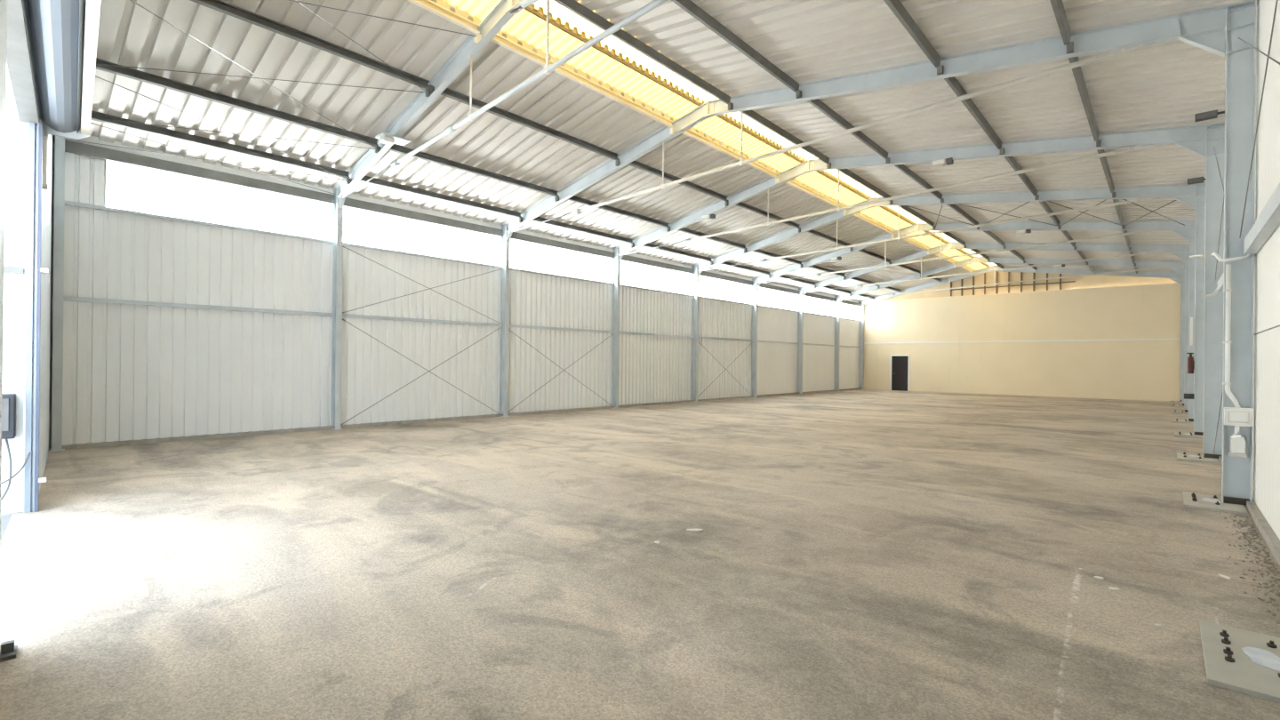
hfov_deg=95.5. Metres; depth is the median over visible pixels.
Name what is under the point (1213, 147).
rod
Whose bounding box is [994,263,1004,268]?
purlin
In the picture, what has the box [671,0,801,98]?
purlin
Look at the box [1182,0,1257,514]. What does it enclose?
steel column
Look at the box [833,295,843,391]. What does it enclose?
steel column
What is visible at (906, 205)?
rod
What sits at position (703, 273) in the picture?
beam
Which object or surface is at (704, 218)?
lamp
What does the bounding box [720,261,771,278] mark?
purlin
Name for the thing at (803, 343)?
wall rail
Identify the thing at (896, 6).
purlin
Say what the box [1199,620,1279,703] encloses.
base plate
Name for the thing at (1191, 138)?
roof beam
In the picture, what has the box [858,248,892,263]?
purlin
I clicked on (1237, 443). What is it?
power socket
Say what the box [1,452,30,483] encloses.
cable
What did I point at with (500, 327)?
rod
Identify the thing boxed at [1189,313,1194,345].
strip light
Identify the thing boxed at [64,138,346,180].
rod
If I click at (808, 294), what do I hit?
beam
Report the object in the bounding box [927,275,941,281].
purlin
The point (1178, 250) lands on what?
roof beam
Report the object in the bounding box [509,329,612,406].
rod
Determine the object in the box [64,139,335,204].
beam
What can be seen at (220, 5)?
purlin
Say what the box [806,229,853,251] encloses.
purlin
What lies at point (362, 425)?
trim
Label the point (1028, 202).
rod
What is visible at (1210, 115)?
floodlight
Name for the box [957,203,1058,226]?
rod
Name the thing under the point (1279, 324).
trim
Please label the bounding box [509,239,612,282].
window
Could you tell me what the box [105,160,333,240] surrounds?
window
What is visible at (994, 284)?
rod
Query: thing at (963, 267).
purlin
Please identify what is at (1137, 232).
rod
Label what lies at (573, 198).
purlin
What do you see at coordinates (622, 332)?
wall rail
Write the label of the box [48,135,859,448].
wall
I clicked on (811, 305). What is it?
window
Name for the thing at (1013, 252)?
purlin
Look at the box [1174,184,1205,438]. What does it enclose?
steel column
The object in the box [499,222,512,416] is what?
steel column
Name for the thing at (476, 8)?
window
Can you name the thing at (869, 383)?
trim
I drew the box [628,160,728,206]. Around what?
purlin
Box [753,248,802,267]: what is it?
purlin
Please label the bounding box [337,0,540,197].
roof beam
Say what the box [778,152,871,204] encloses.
window
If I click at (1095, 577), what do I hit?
chip
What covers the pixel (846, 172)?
purlin
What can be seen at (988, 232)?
purlin
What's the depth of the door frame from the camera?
34.46 m
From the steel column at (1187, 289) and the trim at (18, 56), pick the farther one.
the steel column at (1187, 289)
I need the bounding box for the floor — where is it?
[0,389,1279,719]
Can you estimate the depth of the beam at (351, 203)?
14.62 m
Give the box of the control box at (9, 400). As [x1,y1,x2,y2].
[1,393,15,439]
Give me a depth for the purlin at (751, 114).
13.01 m
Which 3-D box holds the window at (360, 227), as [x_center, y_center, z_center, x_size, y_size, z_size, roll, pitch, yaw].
[-5.440,-3.100,14.927,0.001,0.840,4.488,1,0,42]
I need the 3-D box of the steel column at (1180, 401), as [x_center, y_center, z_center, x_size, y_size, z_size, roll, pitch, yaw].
[24.302,-1.022,26.222,0.585,5.831,0.920,1,0,42]
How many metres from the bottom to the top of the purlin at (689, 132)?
0.254 m
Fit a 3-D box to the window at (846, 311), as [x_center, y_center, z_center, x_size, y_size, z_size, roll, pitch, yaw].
[12.386,-2.896,34.677,0.001,0.840,3.724,1,0,42]
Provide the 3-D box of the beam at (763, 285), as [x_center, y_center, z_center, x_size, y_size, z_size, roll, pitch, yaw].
[6.684,-3.471,28.227,0.075,0.190,4.376,1,0,42]
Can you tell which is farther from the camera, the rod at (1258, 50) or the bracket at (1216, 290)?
the bracket at (1216, 290)
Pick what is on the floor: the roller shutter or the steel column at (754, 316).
the steel column at (754, 316)
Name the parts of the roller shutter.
plate, edge trim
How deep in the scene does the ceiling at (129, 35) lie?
11.11 m
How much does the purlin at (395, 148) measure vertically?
0.254 m
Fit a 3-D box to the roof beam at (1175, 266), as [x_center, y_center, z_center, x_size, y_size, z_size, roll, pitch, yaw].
[16.659,-4.217,28.326,14.327,1.661,0.128,1,0,42]
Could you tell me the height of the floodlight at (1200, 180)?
0.110 m
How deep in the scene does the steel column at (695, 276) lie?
23.16 m
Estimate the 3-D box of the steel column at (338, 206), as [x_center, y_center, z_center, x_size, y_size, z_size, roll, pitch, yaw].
[-6.775,-1.167,13.083,0.455,5.464,0.200,1,0,42]
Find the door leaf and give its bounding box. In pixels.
[0,113,27,513]
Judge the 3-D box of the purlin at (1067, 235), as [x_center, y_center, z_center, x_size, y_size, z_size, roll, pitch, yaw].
[15.166,-4.353,20.617,0.101,0.252,4.428,1,0,42]
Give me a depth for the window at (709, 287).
24.99 m
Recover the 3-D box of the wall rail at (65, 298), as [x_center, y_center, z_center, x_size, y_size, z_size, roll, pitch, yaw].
[-8.450,-1.039,11.516,0.060,0.075,4.454,1,0,42]
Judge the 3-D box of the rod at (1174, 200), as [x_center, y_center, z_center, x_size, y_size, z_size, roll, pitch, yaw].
[13.826,-3.991,15.725,0.044,0.229,4.561,1,0,24]
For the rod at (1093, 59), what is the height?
1.326 m
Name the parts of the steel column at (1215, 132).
plate, cap plate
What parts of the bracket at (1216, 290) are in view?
arm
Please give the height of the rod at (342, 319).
2.481 m
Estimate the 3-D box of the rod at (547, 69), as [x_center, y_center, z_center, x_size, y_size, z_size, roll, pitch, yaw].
[-1.831,-4.225,8.318,13.690,1.326,0.100,1,0,44]
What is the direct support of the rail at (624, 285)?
attached to the wall at (130, 372)
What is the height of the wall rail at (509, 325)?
0.075 m
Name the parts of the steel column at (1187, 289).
plate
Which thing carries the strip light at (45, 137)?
attached to the wall at (46, 194)
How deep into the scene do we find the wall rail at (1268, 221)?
5.46 m
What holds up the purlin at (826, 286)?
on the roof beam at (1175, 266)
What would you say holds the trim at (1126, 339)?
attached to the wall at (1134, 369)
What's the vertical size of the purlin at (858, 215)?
0.254 m
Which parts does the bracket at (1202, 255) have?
arm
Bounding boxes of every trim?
[6,0,39,124]
[50,387,861,449]
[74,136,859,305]
[864,338,1180,343]
[869,383,1176,397]
[1218,456,1279,566]
[1253,324,1279,335]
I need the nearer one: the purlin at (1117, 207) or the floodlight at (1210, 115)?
the floodlight at (1210, 115)
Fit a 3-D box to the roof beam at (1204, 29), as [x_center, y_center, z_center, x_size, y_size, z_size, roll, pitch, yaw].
[1.584,-4.389,11.623,14.327,1.661,0.128,1,0,42]
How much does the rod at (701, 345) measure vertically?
2.481 m
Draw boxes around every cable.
[0,439,11,501]
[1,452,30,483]
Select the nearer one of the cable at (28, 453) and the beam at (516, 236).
the cable at (28, 453)
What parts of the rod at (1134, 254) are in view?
rod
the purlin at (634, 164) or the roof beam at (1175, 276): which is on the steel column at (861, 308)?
the roof beam at (1175, 276)
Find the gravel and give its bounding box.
[1216,512,1279,627]
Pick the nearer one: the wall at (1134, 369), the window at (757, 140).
the window at (757, 140)
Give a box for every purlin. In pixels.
[91,111,351,183]
[95,57,380,152]
[189,0,431,97]
[360,176,523,223]
[388,144,559,201]
[406,0,481,43]
[440,88,620,166]
[490,33,674,135]
[531,216,634,247]
[553,0,733,110]
[567,195,670,231]
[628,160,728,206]
[641,242,712,264]
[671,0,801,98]
[678,227,746,252]
[681,128,779,183]
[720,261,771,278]
[735,201,800,232]
[740,109,831,167]
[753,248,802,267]
[776,274,815,287]
[784,180,847,215]
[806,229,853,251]
[807,98,889,163]
[809,264,845,279]
[823,285,851,295]
[836,168,892,204]
[850,277,879,288]
[852,212,894,238]
[857,294,875,299]
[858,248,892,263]
[883,0,943,75]
[884,286,901,292]
[894,164,943,203]
[896,205,935,230]
[896,264,922,276]
[900,235,929,255]
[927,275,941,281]
[934,253,956,267]
[943,232,966,247]
[944,76,1004,154]
[947,204,979,229]
[960,265,973,271]
[969,248,990,262]
[982,230,1006,248]
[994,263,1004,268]
[1004,156,1039,199]
[1009,249,1025,263]
[1039,200,1061,229]
[1049,0,1073,53]
[1061,230,1076,249]
[1068,56,1101,147]
[1076,250,1087,264]
[1096,149,1115,198]
[1112,199,1125,229]
[1122,230,1131,250]
[1128,251,1135,266]
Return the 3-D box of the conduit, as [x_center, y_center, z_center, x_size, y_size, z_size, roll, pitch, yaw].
[6.844,-0.365,6.801,0.184,1.854,0.469,1,0,-3]
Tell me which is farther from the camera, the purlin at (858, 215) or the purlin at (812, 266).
the purlin at (812, 266)
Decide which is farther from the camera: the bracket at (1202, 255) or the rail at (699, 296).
the rail at (699, 296)
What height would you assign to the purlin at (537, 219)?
0.254 m
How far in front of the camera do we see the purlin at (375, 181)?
14.11 m
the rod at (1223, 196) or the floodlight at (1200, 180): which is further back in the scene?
the floodlight at (1200, 180)
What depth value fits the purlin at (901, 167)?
15.50 m
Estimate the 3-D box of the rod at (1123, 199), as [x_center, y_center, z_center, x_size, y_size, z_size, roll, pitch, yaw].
[13.826,-4.031,15.725,4.561,0.229,0.044,1,0,-30]
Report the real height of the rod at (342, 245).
1.572 m
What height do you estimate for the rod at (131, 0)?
0.455 m
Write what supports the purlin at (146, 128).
attached to the roof beam at (504, 11)
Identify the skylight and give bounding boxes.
[480,0,719,117]
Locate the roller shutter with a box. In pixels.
[24,0,101,139]
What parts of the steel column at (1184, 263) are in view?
plate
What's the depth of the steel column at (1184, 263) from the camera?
23.49 m
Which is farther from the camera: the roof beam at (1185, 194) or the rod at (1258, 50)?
the roof beam at (1185, 194)
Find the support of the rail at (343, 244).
attached to the wall at (130, 372)
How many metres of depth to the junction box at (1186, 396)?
13.50 m
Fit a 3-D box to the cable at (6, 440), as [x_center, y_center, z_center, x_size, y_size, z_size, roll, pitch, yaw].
[-6.378,1.132,5.784,0.187,0.768,0.032,1,0,-37]
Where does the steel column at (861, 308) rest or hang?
on the floor
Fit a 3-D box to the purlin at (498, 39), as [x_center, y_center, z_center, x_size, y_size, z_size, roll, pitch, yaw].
[-0.825,-4.948,10.668,0.104,0.254,4.638,1,0,42]
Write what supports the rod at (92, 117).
attached to the purlin at (127, 72)
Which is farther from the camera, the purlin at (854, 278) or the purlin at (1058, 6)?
the purlin at (854, 278)
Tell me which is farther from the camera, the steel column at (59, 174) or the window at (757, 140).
the window at (757, 140)
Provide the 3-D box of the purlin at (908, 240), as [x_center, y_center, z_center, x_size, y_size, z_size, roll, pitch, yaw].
[11.305,-4.810,24.107,0.104,0.254,4.428,1,0,42]
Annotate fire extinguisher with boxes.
[1186,352,1194,373]
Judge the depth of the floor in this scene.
4.50 m
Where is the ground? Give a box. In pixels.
[0,396,24,542]
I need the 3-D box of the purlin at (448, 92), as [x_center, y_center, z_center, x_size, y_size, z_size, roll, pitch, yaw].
[-2.004,-4.630,11.767,0.104,0.254,4.580,1,0,42]
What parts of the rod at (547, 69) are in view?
rod, hanger rod, hanger rod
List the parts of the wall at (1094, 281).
rail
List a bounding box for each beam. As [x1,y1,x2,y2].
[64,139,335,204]
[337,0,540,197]
[343,197,503,236]
[506,5,1228,231]
[510,232,614,258]
[618,124,1206,255]
[621,255,694,273]
[697,184,1197,271]
[698,271,753,285]
[756,220,1190,282]
[758,282,799,294]
[802,241,1185,292]
[803,292,836,301]
[839,256,1183,299]
[840,299,861,306]
[863,265,1181,304]
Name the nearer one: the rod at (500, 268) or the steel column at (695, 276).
the rod at (500, 268)
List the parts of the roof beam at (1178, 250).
apex plate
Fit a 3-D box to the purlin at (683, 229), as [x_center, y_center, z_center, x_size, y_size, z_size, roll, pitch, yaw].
[2.469,-4.134,19.951,0.104,0.254,4.428,1,0,42]
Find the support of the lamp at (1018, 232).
attached to the roof beam at (1180, 229)
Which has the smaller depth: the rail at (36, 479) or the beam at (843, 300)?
the rail at (36, 479)
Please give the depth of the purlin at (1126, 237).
20.09 m
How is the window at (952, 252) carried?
attached to the ceiling at (129, 35)
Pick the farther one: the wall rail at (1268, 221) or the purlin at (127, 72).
the purlin at (127, 72)
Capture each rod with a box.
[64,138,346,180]
[90,122,332,193]
[91,117,375,149]
[95,75,347,179]
[96,64,425,93]
[130,0,375,147]
[288,0,476,36]
[294,0,425,91]
[339,0,667,199]
[340,327,501,425]
[342,245,500,323]
[342,268,502,313]
[342,319,500,414]
[507,41,1154,232]
[507,334,612,412]
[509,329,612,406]
[618,144,1158,255]
[697,197,1159,271]
[701,344,735,378]
[757,230,1158,283]
[806,248,1161,292]
[839,263,1161,300]
[905,205,973,225]
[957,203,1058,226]
[978,201,1029,227]
[1047,200,1122,225]
[1057,199,1107,227]
[1122,199,1185,225]
[1122,200,1175,226]
[1213,146,1223,191]
[1213,393,1222,454]
[1214,196,1223,280]
[1237,37,1279,64]
[1239,0,1278,238]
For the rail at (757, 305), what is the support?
attached to the wall at (130, 372)
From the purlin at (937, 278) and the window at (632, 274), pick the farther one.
the purlin at (937, 278)
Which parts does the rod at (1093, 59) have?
rod, hanger rod, hanger rod, rod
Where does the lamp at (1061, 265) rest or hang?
attached to the roof beam at (1175, 266)
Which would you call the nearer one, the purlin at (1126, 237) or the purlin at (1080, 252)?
the purlin at (1126, 237)
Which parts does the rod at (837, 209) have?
rod, hanger rod, hanger rod, rod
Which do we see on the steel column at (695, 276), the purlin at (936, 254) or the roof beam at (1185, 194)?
the roof beam at (1185, 194)
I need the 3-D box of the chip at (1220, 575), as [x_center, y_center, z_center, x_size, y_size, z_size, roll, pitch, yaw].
[4.480,1.662,4.459,0.039,0.012,0.102,1,0,5]
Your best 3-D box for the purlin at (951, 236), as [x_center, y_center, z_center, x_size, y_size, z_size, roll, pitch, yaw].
[12.366,-4.907,23.151,0.101,0.252,4.428,1,0,42]
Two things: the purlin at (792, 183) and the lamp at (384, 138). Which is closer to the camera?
the lamp at (384, 138)
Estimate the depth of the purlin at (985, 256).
27.15 m
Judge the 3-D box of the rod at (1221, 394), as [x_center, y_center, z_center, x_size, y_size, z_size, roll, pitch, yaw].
[8.442,0.352,8.416,0.019,2.528,4.365,1,0,42]
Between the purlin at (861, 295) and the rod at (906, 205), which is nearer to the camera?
the rod at (906, 205)
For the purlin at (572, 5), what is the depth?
9.53 m
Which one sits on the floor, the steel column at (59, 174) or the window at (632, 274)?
the steel column at (59, 174)
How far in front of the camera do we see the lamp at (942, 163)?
12.92 m
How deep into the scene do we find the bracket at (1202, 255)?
13.41 m
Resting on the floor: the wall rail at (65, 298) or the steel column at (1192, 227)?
the steel column at (1192, 227)
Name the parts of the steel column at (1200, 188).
plate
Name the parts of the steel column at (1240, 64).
plate, cap plate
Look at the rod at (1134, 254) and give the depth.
24.00 m
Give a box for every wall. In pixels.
[0,0,52,569]
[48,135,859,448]
[863,282,1180,401]
[881,264,1181,300]
[1252,0,1279,539]
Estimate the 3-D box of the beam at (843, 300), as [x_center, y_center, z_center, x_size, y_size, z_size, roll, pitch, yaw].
[12.421,-3.406,34.583,0.075,0.190,3.500,1,0,42]
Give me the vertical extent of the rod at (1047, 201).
0.257 m
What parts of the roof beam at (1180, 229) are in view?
apex plate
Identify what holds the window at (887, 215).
attached to the ceiling at (129, 35)
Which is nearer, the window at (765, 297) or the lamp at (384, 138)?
the lamp at (384, 138)
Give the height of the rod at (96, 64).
0.455 m
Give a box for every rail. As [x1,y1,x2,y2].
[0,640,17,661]
[24,121,48,512]
[63,296,333,316]
[64,200,334,243]
[342,242,502,268]
[342,313,501,326]
[508,324,613,333]
[509,267,613,284]
[619,331,692,337]
[620,284,693,296]
[698,296,752,304]
[698,336,751,341]
[757,304,799,311]
[757,340,798,343]
[802,343,835,346]
[803,312,835,317]
[839,344,860,347]
[840,317,860,320]
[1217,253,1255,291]
[1243,182,1279,254]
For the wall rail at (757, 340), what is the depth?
28.21 m
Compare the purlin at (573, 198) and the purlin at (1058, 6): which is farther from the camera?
the purlin at (573, 198)
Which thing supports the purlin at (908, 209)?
attached to the roof beam at (1180, 229)
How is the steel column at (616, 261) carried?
on the floor
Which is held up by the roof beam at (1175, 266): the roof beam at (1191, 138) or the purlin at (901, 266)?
the purlin at (901, 266)
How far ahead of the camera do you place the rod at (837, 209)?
13.34 m
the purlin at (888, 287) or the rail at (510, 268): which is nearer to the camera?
the rail at (510, 268)
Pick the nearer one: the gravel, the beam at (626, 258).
the gravel
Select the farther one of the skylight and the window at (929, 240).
the window at (929, 240)
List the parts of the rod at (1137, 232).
rod, hanger rod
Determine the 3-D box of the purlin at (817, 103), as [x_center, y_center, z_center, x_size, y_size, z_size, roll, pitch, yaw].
[4.395,-4.798,12.158,0.101,0.252,4.428,1,0,42]
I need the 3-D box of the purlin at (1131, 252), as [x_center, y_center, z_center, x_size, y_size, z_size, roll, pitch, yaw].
[19.367,-4.084,22.886,0.101,0.252,4.428,1,0,42]
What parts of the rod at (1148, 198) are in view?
rod, hanger rod, hanger rod, rod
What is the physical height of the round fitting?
0.140 m
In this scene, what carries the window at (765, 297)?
in the wall at (130, 372)
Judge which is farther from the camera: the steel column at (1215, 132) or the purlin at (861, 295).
the purlin at (861, 295)
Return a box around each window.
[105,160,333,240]
[342,206,501,265]
[442,0,497,19]
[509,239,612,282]
[620,260,692,295]
[674,92,807,170]
[698,275,751,303]
[757,287,798,310]
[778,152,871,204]
[797,296,834,316]
[840,303,859,319]
[846,191,916,228]
[894,217,949,246]
[928,238,974,260]
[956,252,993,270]
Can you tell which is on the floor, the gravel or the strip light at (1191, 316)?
the gravel
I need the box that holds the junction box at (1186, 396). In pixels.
[1184,393,1193,399]
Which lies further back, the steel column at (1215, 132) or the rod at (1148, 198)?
the rod at (1148, 198)
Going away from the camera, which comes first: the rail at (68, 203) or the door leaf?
the door leaf
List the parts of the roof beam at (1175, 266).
apex plate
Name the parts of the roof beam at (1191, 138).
apex plate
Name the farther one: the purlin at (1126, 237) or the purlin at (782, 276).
the purlin at (782, 276)
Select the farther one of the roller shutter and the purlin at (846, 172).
the purlin at (846, 172)
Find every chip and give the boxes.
[686,528,703,531]
[1093,576,1103,579]
[1108,586,1119,590]
[1217,574,1230,579]
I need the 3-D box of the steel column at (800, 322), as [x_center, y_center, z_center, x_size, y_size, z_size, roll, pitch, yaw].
[8.295,-0.996,29.779,0.455,5.464,0.200,1,0,42]
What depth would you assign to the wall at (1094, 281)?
30.57 m
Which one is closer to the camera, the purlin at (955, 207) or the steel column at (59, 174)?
the steel column at (59, 174)
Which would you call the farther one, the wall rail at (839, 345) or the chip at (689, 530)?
the wall rail at (839, 345)
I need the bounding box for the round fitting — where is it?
[428,84,434,94]
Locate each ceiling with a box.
[5,0,975,301]
[575,0,1258,272]
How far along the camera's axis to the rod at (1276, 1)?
5.32 m
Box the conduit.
[1210,252,1251,407]
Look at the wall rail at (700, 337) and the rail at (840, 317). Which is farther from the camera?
the rail at (840, 317)
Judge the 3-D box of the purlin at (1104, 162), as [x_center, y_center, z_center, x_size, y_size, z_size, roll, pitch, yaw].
[10.322,-4.187,12.864,0.101,0.252,4.428,1,0,42]
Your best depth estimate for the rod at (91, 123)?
10.88 m
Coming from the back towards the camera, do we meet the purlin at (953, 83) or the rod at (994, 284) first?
the rod at (994, 284)
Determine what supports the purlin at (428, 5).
attached to the roof beam at (504, 11)
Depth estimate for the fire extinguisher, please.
13.50 m
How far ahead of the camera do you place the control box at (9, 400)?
5.77 m
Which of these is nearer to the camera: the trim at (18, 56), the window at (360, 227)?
the trim at (18, 56)
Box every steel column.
[48,135,64,452]
[330,185,345,430]
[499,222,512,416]
[611,247,623,407]
[690,264,703,401]
[751,277,761,397]
[797,287,806,393]
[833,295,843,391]
[858,300,867,389]
[1169,272,1183,402]
[1170,244,1189,414]
[1170,262,1185,407]
[1172,220,1195,423]
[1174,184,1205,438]
[1176,122,1224,463]
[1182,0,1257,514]
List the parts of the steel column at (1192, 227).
plate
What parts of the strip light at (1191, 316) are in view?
rail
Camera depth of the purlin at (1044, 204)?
17.37 m
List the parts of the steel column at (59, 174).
plate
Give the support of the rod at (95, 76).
attached to the purlin at (146, 128)
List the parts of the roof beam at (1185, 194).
apex plate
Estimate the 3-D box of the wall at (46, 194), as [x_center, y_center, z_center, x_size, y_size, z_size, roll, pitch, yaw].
[-4.843,-1.881,4.550,0.080,6.910,14.900,1,0,-44]
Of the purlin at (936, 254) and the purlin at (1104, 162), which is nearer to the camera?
the purlin at (1104, 162)
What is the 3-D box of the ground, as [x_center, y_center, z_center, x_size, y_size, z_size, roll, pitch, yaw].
[9.670,1.997,18.194,170.000,0.480,200.000,1,0,42]
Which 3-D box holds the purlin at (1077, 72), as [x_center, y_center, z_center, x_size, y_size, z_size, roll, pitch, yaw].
[7.307,-4.222,9.524,0.101,0.252,4.428,1,0,42]
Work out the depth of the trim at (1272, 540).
5.55 m
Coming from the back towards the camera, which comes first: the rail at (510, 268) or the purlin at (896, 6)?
the rail at (510, 268)
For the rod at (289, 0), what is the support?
attached to the purlin at (428, 5)
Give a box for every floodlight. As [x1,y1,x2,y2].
[1187,176,1205,184]
[1195,109,1224,121]
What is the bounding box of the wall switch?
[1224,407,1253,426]
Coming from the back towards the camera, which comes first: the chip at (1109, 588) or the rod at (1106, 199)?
the rod at (1106, 199)
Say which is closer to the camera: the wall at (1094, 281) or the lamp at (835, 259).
the lamp at (835, 259)
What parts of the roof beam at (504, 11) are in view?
apex plate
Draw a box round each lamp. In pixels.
[375,132,411,145]
[700,213,715,221]
[829,256,841,261]
[929,157,953,168]
[1015,228,1031,235]
[1053,264,1064,268]
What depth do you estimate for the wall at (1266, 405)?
5.91 m
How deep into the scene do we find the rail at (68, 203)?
11.22 m
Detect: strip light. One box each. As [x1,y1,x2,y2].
[41,132,48,189]
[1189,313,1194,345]
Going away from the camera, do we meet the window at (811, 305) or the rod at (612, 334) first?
the rod at (612, 334)
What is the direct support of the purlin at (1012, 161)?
on the roof beam at (1185, 194)
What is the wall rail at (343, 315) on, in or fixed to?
attached to the wall at (130, 372)
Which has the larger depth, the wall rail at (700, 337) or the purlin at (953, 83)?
the wall rail at (700, 337)
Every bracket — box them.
[1189,253,1204,258]
[1203,287,1217,299]
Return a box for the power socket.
[1228,425,1247,457]
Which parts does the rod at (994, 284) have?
rod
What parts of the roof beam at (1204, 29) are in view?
apex plate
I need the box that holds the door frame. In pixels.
[889,354,910,391]
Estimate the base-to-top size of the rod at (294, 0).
0.354 m
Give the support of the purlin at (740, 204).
on the roof beam at (1185, 194)
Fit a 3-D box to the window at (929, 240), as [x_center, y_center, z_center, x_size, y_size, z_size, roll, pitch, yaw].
[11.820,-5.156,23.610,1.640,0.340,4.500,1,0,42]
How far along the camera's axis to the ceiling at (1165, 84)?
9.79 m
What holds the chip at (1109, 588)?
on the floor

